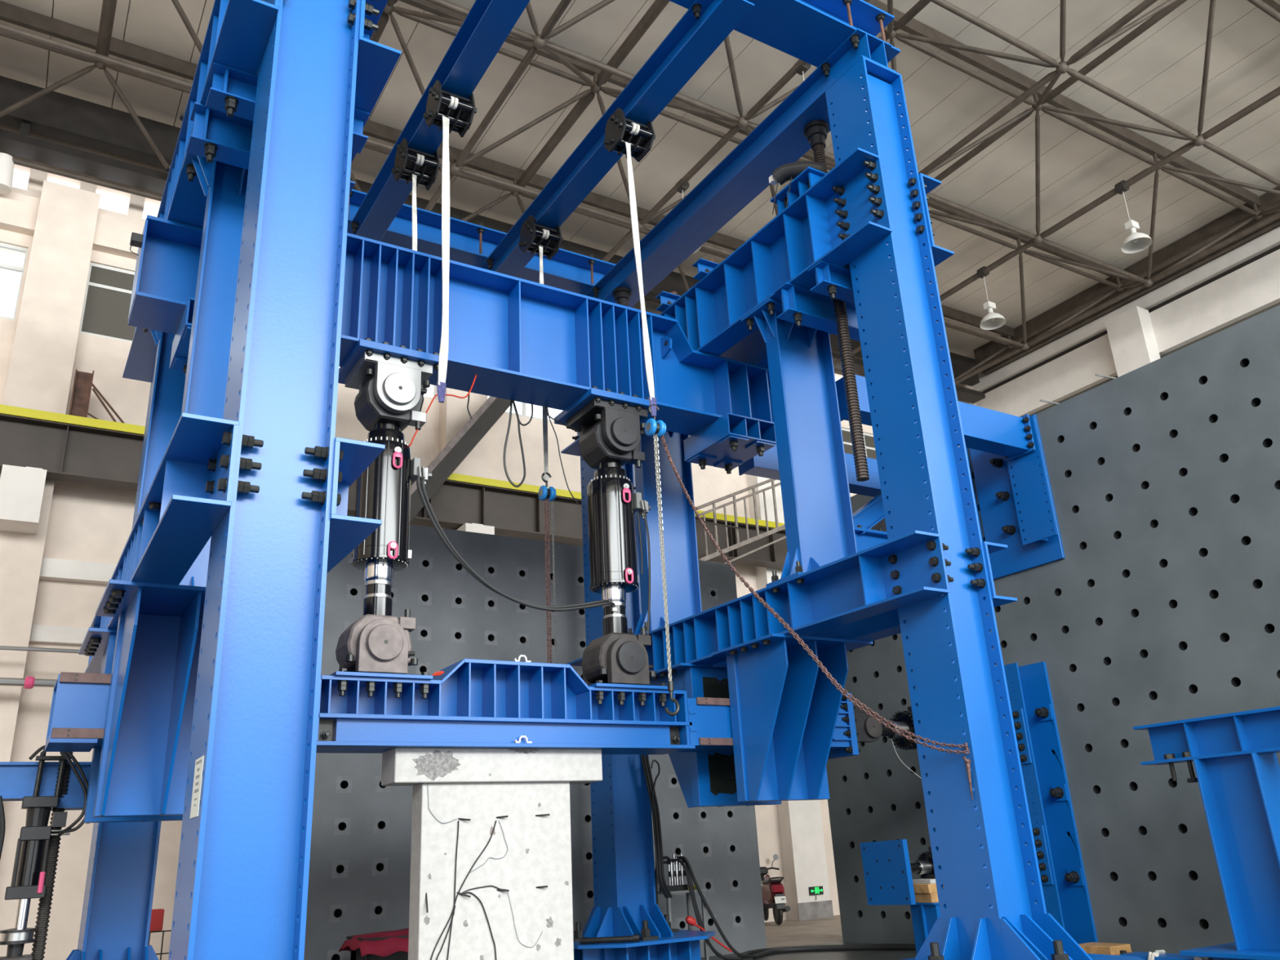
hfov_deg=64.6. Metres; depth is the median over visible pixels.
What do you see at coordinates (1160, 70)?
ceiling
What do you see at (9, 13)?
purlin
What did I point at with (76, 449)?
girder
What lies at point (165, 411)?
post
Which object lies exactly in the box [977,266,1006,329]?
lamp
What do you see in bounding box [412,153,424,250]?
strap
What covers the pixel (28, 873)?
hydraulic actuator
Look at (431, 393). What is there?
window
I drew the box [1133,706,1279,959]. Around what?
steel frame
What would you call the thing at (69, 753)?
hose
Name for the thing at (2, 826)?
hose
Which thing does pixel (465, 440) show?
diagonal brace
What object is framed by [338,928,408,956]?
cloth
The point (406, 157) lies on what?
clamp
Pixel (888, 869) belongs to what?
horizontal actuator
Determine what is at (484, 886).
cable
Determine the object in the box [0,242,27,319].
window
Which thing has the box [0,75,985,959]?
wall
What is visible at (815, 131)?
screw
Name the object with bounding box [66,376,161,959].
steel column
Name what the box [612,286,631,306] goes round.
screw
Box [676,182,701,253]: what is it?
lamp
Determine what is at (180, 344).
gusset plate
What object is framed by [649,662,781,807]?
bracket
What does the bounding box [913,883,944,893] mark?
wood block
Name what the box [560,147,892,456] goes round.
beam
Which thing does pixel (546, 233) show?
strap
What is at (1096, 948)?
wood block
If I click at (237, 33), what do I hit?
beam
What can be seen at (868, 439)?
window
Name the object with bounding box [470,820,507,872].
cable
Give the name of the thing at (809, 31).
cross beam
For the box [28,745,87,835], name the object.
hose
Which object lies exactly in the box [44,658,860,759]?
beam
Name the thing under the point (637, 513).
hose
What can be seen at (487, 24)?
beam
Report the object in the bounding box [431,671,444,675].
cable
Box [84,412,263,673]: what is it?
beam
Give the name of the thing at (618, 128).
clamp
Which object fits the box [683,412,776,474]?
bracket
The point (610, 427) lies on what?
hydraulic actuator
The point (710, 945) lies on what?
hose
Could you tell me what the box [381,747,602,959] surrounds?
specimen
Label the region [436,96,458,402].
strap
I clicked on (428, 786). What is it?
cable
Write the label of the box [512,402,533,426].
cable
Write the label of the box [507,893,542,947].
cable
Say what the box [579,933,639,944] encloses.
bar
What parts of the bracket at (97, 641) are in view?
plate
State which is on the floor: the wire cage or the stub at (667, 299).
the wire cage
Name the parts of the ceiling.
panel, panel, panel, panel, panel, panel, panel, panel, panel, panel, panel, panel, panel, panel, panel, panel, panel, panel, panel, panel, panel, panel, panel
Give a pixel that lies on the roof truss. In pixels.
(101, 60)
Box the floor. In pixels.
[700,915,916,959]
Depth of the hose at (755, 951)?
14.68 m
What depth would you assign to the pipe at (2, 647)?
14.71 m
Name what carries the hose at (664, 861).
attached to the manifold
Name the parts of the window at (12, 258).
pane, pane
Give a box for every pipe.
[0,645,79,653]
[0,675,57,688]
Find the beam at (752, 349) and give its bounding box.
[719,173,954,368]
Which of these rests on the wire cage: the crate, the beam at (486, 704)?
the crate
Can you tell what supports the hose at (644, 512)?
attached to the hydraulic actuator at (610, 427)
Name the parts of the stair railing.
rail, rail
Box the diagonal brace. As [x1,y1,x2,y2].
[409,395,510,521]
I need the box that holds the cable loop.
[650,759,660,833]
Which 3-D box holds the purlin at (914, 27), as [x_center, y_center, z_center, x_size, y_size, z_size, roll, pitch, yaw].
[-1.104,-8.945,14.338,36.000,0.285,0.100,9,-24,-30]
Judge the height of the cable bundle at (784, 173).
0.568 m
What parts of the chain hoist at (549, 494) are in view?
load chain, load chain, hand chain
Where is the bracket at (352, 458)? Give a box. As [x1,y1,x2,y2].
[301,436,385,573]
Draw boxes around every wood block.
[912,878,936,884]
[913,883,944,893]
[914,893,938,902]
[1078,942,1131,955]
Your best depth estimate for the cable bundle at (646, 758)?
13.21 m
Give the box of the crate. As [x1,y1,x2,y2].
[149,908,164,931]
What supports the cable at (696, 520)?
attached to the stair railing
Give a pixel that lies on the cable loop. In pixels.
(654, 760)
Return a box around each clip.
[514,654,531,662]
[514,735,532,742]
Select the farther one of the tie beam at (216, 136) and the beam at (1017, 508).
the beam at (1017, 508)
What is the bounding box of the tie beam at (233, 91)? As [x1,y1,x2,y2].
[204,62,369,153]
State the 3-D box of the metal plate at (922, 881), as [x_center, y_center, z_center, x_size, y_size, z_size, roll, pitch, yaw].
[3.401,4.726,11.924,0.260,0.050,0.300,9,-24,-30]
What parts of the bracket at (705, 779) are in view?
plate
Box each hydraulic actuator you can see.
[0,751,70,959]
[335,338,439,675]
[554,387,657,685]
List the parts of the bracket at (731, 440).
washer plate, washer plate, plate, plate, washer plate, washer plate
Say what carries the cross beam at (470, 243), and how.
on the beam
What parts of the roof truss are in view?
purlin post, purlin post, purlin post, purlin post, purlin post, purlin post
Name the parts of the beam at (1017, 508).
arm, wall plate, plate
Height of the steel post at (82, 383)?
0.843 m
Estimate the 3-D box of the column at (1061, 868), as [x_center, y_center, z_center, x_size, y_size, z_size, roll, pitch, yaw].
[4.862,4.166,13.118,0.624,3.440,1.220,9,-24,-30]
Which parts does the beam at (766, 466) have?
arm, wall plate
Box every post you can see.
[68,368,124,422]
[134,328,211,586]
[137,132,248,524]
[627,429,702,635]
[741,295,857,593]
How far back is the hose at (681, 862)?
13.68 m
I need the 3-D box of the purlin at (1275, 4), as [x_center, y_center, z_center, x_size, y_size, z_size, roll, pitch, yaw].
[0.712,-10.064,11.563,36.000,0.285,0.100,9,-24,-30]
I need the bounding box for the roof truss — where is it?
[0,0,1279,384]
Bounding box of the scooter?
[760,853,790,924]
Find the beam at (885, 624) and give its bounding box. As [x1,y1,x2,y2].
[715,541,1017,665]
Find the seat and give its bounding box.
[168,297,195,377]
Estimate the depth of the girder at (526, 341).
11.20 m
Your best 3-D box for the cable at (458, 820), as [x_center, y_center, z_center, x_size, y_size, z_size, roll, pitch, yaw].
[-1.651,3.684,8.872,0.124,1.323,0.012,9,-24,-30]
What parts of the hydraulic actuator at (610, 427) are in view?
plate, mount plate, rod, rod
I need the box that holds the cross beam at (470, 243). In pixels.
[346,189,617,294]
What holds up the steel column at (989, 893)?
on the floor
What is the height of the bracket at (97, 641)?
1.550 m
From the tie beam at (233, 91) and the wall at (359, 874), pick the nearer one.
the tie beam at (233, 91)
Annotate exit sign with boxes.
[808,885,823,900]
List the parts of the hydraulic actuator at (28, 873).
cylinder rod, cylinder rod, rod, tie rod, plate, cylinder rod, cylinder rod, tie rod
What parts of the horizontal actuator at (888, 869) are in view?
load plate, rod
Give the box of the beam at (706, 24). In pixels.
[480,0,754,276]
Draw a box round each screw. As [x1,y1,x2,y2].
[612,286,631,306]
[803,120,869,481]
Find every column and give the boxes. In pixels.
[31,751,72,959]
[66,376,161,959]
[168,0,360,959]
[573,455,715,959]
[825,56,1144,959]
[999,661,1097,943]
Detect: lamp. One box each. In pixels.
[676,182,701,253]
[771,884,784,893]
[793,59,828,135]
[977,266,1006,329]
[1114,179,1152,253]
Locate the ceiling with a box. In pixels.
[0,0,1279,358]
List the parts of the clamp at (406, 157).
plate, plate, cross rod, cross rod, under plate, plate, cross rod, plate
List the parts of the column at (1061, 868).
mount plate, mount plate, washer plate, washer plate, washer plate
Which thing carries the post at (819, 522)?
on the beam at (909, 568)
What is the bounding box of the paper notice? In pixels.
[190,755,204,818]
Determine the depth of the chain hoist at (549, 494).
11.93 m
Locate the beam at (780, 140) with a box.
[584,28,896,307]
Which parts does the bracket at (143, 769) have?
plate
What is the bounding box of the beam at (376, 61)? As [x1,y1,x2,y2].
[346,0,400,127]
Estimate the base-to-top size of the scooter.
1.296 m
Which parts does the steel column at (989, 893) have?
plate, plate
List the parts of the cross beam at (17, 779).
support plate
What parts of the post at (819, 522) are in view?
plate, plate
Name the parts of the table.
leg, leg, panel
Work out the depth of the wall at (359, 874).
14.40 m
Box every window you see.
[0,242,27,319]
[79,262,135,342]
[338,366,435,399]
[487,395,562,422]
[841,427,882,459]
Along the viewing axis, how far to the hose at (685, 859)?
13.77 m
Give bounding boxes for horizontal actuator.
[853,704,925,759]
[859,839,941,905]
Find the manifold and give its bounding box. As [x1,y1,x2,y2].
[658,853,688,891]
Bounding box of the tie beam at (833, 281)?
[807,260,854,304]
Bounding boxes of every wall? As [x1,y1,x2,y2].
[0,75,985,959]
[303,524,766,959]
[826,305,1279,953]
[972,186,1279,417]
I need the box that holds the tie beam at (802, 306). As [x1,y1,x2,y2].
[773,282,866,344]
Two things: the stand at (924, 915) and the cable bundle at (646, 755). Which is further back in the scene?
the cable bundle at (646, 755)
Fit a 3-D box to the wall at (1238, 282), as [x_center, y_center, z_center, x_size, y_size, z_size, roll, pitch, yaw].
[18.507,-1.849,15.568,0.900,15.300,32.300,9,-24,-30]
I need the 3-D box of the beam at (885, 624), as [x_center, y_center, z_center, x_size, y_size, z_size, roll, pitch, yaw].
[1.527,1.887,11.893,0.476,0.535,6.640,9,-24,-30]
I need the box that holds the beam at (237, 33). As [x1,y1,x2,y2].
[122,0,279,382]
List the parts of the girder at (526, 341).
plate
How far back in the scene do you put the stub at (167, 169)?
10.10 m
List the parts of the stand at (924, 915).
plate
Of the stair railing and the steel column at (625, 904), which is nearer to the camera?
the steel column at (625, 904)
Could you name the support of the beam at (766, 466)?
attached to the wall at (1162, 603)
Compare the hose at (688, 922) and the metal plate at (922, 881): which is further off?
the hose at (688, 922)
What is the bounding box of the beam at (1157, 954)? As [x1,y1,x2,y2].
[1120,950,1213,959]
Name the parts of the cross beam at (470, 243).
tie rod, tie rod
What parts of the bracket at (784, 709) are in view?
slide plate, plate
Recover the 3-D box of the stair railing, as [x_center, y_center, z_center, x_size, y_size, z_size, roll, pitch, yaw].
[2.421,0.800,21.758,3.036,2.738,0.500,9,-24,-30]
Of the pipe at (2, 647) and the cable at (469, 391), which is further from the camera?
the pipe at (2, 647)
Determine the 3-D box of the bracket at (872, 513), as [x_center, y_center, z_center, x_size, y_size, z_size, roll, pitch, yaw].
[3.562,0.744,14.480,2.425,1.165,0.340,9,-24,-30]
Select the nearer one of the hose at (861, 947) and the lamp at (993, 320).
the hose at (861, 947)
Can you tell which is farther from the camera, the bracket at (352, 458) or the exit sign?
the exit sign
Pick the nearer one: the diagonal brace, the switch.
the switch
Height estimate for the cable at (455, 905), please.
0.619 m
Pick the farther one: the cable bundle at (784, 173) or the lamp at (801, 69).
the lamp at (801, 69)
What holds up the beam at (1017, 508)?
attached to the wall at (1162, 603)
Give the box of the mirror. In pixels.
[773,853,778,859]
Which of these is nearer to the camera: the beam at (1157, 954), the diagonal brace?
the beam at (1157, 954)
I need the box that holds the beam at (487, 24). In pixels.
[346,0,529,241]
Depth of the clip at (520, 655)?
9.82 m
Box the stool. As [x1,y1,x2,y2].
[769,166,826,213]
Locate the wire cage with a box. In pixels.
[147,929,171,959]
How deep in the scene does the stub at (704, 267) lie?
12.48 m
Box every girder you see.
[0,404,787,569]
[128,214,773,435]
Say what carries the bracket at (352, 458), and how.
attached to the steel column at (242, 885)
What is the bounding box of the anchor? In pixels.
[1120,950,1126,954]
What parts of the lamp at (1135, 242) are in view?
cord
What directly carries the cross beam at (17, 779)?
attached to the column at (42, 918)
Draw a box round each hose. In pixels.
[0,795,5,859]
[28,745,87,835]
[40,748,88,832]
[416,475,610,608]
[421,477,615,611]
[636,512,642,574]
[643,511,650,635]
[654,856,671,904]
[654,860,669,877]
[666,858,741,959]
[674,855,756,958]
[675,856,749,958]
[681,860,726,959]
[687,920,732,951]
[737,943,915,958]
[752,945,915,959]
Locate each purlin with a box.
[0,0,1014,337]
[398,0,1124,280]
[867,0,1261,208]
[1262,0,1279,13]
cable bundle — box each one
[640,754,666,897]
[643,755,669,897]
[645,754,672,897]
[645,758,670,897]
[768,161,825,214]
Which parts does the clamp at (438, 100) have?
plate, plate, cross rod, cross rod, under plate, plate, cross rod, plate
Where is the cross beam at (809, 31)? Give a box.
[668,0,900,67]
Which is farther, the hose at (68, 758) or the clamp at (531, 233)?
the clamp at (531, 233)
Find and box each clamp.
[391,137,441,190]
[423,80,477,137]
[518,214,563,260]
[603,107,656,162]
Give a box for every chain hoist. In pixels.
[537,472,556,663]
[644,404,969,754]
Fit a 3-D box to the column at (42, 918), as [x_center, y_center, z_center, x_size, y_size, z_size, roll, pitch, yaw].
[-4.975,3.488,8.480,0.100,2.716,0.100,9,-24,-30]
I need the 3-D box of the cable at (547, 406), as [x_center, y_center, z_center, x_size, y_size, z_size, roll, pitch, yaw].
[-0.897,-0.378,11.548,0.401,1.333,0.013,9,-24,-30]
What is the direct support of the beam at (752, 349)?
attached to the steel column at (989, 893)
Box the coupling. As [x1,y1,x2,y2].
[684,915,696,925]
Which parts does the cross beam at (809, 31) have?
tie rod, tie rod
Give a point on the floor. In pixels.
(820, 931)
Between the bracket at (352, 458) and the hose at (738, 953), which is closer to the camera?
the bracket at (352, 458)
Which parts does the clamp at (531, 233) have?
plate, plate, cross rod, cross rod, plate, under plate, cross rod, plate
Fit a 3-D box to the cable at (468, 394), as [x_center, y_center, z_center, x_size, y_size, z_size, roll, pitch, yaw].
[-1.870,-0.903,11.123,0.063,0.504,0.016,9,-24,-30]
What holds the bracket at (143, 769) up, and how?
hanging from the beam at (193, 482)
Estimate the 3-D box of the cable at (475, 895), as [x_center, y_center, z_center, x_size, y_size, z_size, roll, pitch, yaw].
[-1.406,4.003,8.904,0.333,0.722,0.011,9,-24,-30]
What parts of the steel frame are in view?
plate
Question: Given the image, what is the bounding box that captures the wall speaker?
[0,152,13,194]
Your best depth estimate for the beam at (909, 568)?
10.09 m
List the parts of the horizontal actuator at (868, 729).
rod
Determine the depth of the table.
11.51 m
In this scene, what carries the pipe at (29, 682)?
attached to the wall at (62, 544)
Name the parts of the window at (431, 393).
pane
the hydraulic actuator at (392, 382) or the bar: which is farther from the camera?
the bar
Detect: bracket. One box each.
[78,627,182,823]
[93,579,205,817]
[301,436,385,573]
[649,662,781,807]
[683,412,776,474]
[711,633,873,801]
[852,493,890,552]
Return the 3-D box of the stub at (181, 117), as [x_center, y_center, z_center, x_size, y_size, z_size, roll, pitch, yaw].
[-3.813,-3.381,9.797,1.182,0.265,0.191,9,-24,-30]
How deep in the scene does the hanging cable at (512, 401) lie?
11.22 m
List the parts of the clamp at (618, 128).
plate, cross rod, plate, cross rod, plate, under plate, cross rod, plate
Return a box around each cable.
[408,373,476,446]
[427,786,456,823]
[430,820,497,959]
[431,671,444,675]
[435,905,455,959]
[446,820,459,959]
[462,885,506,893]
[462,891,496,959]
[466,394,471,419]
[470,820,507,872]
[502,399,525,487]
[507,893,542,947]
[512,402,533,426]
[544,406,580,431]
[546,406,578,504]
[633,486,740,528]
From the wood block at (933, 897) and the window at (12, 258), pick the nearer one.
the wood block at (933, 897)
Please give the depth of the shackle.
8.38 m
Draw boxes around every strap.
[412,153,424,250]
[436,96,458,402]
[538,228,549,481]
[625,122,656,417]
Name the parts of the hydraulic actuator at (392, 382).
rod, rod, plate, mount plate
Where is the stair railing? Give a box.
[695,478,786,563]
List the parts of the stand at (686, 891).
leg, leg, leg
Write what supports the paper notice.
attached to the steel column at (242, 885)
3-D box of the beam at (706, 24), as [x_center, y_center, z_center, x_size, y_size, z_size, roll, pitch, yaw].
[-0.720,-3.914,12.806,0.330,0.390,6.650,9,-24,-30]
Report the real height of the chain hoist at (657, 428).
3.722 m
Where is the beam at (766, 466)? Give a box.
[737,444,983,542]
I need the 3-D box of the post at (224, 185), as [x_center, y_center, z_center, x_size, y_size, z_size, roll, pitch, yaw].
[-3.230,-1.207,8.180,1.100,3.304,0.530,9,-24,-30]
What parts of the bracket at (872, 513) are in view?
splice plate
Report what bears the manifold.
on the stand at (686, 891)
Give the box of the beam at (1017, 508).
[835,374,1065,579]
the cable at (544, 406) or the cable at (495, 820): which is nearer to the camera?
the cable at (495, 820)
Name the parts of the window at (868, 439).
pane, pane, pane, pane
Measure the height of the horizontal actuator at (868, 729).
0.721 m
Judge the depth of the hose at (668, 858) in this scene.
13.54 m
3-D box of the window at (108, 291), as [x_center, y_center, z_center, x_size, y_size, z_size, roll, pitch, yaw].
[-8.386,-2.956,18.521,3.150,1.430,0.080,9,-24,-30]
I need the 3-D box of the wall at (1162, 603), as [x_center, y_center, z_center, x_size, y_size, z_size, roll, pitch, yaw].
[6.377,2.109,12.548,1.186,6.992,11.711,9,-24,-30]
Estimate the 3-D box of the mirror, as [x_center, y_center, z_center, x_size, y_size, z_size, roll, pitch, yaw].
[2.828,7.853,21.088,0.120,0.117,0.022,0,-20,-8]
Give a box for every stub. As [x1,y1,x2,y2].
[165,164,170,173]
[179,112,184,121]
[655,291,680,311]
[692,257,719,279]
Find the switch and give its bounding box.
[129,231,143,255]
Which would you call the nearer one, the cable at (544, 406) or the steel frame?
the steel frame
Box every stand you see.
[657,888,709,959]
[910,902,946,954]
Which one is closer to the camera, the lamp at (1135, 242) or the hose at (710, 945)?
the hose at (710, 945)
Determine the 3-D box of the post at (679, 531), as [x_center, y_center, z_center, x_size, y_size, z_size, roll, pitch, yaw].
[0.314,0.570,13.503,1.100,3.304,0.530,9,-24,-30]
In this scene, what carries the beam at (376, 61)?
attached to the steel column at (242, 885)
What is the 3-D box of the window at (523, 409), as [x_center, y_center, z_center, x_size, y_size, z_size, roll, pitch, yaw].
[-2.092,-1.922,22.223,3.000,1.430,0.080,9,-24,-30]
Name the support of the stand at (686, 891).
on the floor
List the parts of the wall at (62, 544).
post, baseboard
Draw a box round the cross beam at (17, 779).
[0,761,91,810]
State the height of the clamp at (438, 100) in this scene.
0.450 m
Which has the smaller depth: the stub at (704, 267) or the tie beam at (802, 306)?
the tie beam at (802, 306)
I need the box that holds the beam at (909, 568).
[566,530,953,671]
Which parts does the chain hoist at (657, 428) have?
load chain, load chain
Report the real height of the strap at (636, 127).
3.574 m
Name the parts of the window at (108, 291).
pane, pane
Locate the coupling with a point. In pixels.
(690, 918)
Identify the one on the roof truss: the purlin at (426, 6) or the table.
the purlin at (426, 6)
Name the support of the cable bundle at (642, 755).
hanging from the steel column at (625, 904)
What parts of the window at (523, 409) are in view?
pane, pane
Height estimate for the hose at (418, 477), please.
1.223 m
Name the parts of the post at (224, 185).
plate, plate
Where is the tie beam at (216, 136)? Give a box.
[186,102,356,193]
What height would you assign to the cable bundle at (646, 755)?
1.861 m
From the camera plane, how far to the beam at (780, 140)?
13.00 m
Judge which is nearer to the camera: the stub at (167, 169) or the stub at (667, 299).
the stub at (167, 169)
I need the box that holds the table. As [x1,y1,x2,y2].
[346,934,408,959]
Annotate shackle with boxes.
[962,742,973,799]
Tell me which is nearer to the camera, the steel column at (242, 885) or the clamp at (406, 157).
the steel column at (242, 885)
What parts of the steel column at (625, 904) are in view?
plate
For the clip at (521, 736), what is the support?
on the beam at (486, 704)
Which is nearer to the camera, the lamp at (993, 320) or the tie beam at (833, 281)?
the tie beam at (833, 281)
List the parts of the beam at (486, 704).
plate, socket plate, seat plate, seat plate, socket plate, plate, plate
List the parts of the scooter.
seat, grab rail, number plate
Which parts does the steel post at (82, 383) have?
post, stay rod, stay rod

